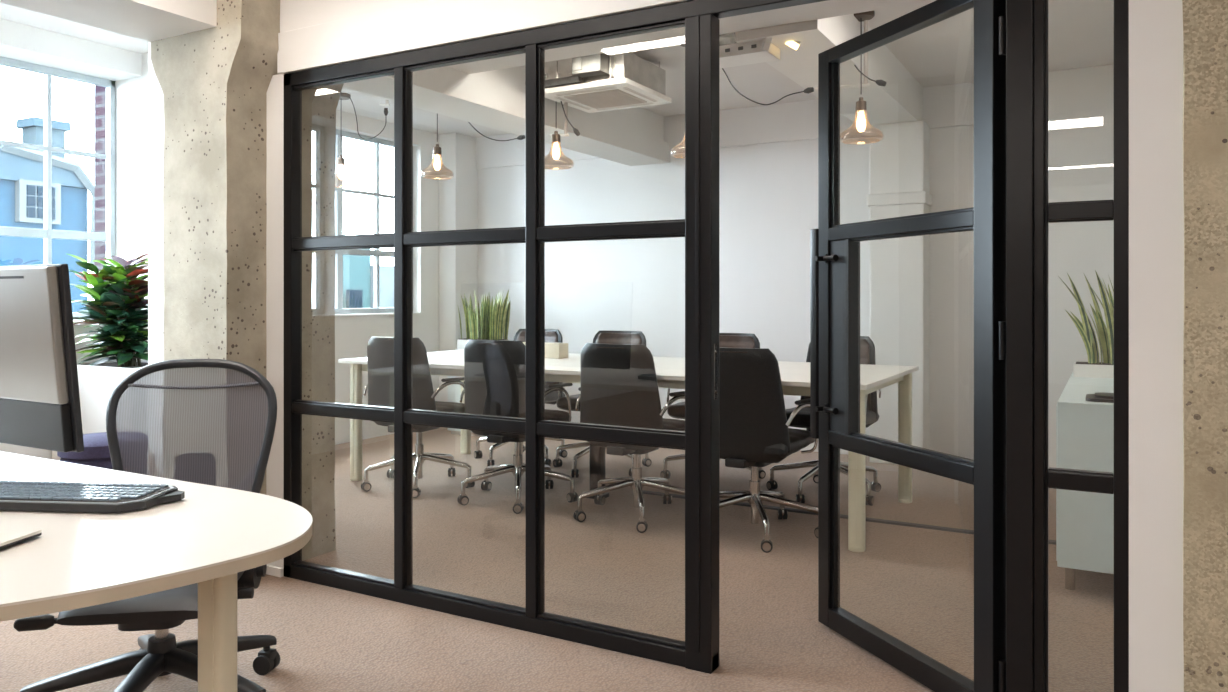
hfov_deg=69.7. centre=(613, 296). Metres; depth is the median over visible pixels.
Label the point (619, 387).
office chair
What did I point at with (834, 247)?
door
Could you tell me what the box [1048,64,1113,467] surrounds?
wall
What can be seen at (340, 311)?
window
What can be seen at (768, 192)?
wall
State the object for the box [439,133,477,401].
column
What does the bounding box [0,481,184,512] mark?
keyboard
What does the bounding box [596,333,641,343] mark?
backrest
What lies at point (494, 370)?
office chair
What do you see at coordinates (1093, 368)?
snake plant
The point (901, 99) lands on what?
beam
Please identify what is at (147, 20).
ceiling beam
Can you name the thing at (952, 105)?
beam
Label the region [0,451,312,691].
desk
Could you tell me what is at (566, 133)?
conduit
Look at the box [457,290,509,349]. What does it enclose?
snake plant
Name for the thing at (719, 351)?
cushion
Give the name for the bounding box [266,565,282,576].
baseboard
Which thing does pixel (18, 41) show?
wall
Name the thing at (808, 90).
cable
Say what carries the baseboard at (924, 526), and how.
on the floor
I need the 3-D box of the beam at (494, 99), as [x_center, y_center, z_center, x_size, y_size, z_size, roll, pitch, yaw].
[-0.577,-1.262,5.618,0.365,0.370,3.545,0,0,29]
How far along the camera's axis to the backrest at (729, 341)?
5.61 m
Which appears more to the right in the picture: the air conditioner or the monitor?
the air conditioner
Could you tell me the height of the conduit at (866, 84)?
0.368 m
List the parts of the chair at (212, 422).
lever, leg, leg, leg, seat, frame, leg, leg, tension knob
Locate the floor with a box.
[0,427,1113,691]
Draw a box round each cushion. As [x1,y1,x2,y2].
[60,458,112,469]
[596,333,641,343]
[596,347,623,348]
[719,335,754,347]
[719,351,746,352]
[804,339,871,410]
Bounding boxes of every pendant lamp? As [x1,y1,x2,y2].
[335,93,387,187]
[420,114,453,178]
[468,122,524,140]
[545,101,579,169]
[670,134,684,158]
[840,11,886,143]
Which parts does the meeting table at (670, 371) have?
leg, leg, apron frame, leg, leg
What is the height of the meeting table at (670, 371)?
0.752 m
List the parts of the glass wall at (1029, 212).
glazing rail, glazing rail, glazing rail, glazing rail, glazing rail, glazing rail, door post, strike plate, hinge post, glazing rail, glazing rail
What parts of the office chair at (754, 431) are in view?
leg, leg, backrest, leg, leg, leg, seat, arm frame, armrest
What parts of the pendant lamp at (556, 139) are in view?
bulb, lamp shade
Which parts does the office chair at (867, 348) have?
leg, leg, seat, backrest, leg, leg, arm frame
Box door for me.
[810,0,1005,691]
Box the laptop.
[1086,392,1113,402]
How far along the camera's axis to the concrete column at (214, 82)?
3.60 m
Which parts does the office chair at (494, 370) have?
arm frame, leg, backrest, leg, leg, seat, leg, leg, arm frame, armrest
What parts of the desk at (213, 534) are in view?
leg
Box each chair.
[14,359,279,691]
[361,337,474,497]
[457,339,577,513]
[474,329,567,465]
[553,330,651,477]
[573,343,684,532]
[660,333,765,478]
[719,347,817,552]
[767,336,880,505]
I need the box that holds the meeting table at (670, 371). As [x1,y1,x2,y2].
[338,349,918,551]
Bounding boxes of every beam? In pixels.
[0,0,216,41]
[476,82,973,168]
[735,14,922,130]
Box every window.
[0,56,114,324]
[335,129,421,316]
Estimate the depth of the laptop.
3.41 m
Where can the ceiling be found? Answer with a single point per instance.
(1080, 32)
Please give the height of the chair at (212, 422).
0.949 m
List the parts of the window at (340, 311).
frame, sill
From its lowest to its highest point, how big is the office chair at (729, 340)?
0.908 m
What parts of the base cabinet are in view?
door, leg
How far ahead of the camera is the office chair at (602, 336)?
5.90 m
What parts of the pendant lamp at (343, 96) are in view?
bulb, lamp shade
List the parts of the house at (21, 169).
pane, verge trim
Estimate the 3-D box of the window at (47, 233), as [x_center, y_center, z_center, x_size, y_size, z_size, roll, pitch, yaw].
[-3.685,-0.581,3.994,0.333,1.471,3.035,0,0,29]
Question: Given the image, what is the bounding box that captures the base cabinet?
[1056,372,1113,589]
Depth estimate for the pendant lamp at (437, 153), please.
5.84 m
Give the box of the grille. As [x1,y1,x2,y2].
[564,89,646,108]
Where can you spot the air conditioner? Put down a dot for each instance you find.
(621, 79)
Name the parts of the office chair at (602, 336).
seat, leg, leg, backrest, leg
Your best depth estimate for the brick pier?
6.49 m
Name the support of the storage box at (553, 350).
on the meeting table at (670, 371)
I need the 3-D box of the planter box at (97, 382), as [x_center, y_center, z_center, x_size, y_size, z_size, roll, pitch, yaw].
[-2.622,0.750,4.775,0.707,0.781,0.433,0,0,29]
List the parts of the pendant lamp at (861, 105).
bulb, cord, lamp shade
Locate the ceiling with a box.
[0,0,1113,137]
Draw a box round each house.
[0,117,94,311]
[343,249,393,307]
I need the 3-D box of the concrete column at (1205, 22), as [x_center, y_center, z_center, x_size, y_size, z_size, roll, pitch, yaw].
[1.454,-0.154,2.028,0.249,2.588,0.077,0,0,29]
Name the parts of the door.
pull handle, lock panel, rail, rail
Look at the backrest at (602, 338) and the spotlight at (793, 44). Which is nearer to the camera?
the spotlight at (793, 44)
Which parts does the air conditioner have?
casing, fascia panel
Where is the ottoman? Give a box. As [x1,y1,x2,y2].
[57,432,112,469]
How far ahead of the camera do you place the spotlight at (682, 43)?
4.94 m
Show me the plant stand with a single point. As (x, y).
(454, 390)
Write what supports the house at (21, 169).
on the ground
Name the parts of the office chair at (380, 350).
arm frame, leg, backrest, leg, seat, leg, leg, arm frame, armrest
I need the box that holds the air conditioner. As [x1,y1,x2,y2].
[545,50,670,112]
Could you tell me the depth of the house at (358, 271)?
28.13 m
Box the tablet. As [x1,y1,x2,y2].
[0,527,41,548]
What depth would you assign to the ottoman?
3.93 m
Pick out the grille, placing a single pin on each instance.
(607, 98)
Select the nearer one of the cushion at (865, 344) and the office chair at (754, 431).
the office chair at (754, 431)
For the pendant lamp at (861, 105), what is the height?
0.652 m
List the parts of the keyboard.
key plate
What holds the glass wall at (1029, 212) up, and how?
on the floor
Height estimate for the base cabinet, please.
0.735 m
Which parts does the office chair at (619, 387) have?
arm frame, leg, leg, backrest, seat, leg, leg, leg, arm frame, armrest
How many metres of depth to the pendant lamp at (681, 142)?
4.94 m
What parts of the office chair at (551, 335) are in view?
leg, leg, backrest, leg, seat, leg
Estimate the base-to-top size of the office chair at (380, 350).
0.908 m
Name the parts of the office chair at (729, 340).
arm frame, leg, seat, backrest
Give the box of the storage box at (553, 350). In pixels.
[523,342,567,358]
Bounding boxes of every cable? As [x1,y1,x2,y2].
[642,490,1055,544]
[722,68,813,104]
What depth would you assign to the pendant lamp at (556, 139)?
5.38 m
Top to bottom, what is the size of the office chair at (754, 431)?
0.908 m
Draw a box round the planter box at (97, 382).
[52,359,147,460]
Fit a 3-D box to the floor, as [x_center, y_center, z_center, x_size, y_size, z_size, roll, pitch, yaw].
[-0.683,1.254,-0.400,10.374,0.228,15.048,0,0,29]
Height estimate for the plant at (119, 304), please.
0.627 m
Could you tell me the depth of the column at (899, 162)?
5.98 m
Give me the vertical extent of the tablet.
0.014 m
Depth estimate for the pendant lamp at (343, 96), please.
6.27 m
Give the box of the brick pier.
[95,85,105,280]
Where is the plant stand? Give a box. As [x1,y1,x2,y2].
[448,376,486,436]
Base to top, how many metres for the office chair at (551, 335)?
0.908 m
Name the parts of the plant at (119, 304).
stem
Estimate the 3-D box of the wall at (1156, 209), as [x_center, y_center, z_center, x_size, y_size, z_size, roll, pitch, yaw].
[1.116,-0.154,2.666,9.793,2.588,0.824,0,0,29]
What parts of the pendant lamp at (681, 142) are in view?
lamp shade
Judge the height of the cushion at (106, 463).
0.350 m
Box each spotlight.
[678,40,684,46]
[786,41,800,49]
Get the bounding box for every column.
[151,0,343,560]
[439,133,477,401]
[867,120,931,464]
[1182,0,1227,691]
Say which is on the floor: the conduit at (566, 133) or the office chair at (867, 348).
the office chair at (867, 348)
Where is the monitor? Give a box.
[0,264,83,452]
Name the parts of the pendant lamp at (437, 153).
lamp shade, bulb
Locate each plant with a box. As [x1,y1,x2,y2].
[67,253,147,366]
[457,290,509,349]
[1058,270,1113,377]
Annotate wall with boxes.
[0,19,438,459]
[142,0,1183,691]
[284,0,1128,691]
[478,125,973,459]
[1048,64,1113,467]
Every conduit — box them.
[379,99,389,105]
[549,102,568,136]
[815,20,869,89]

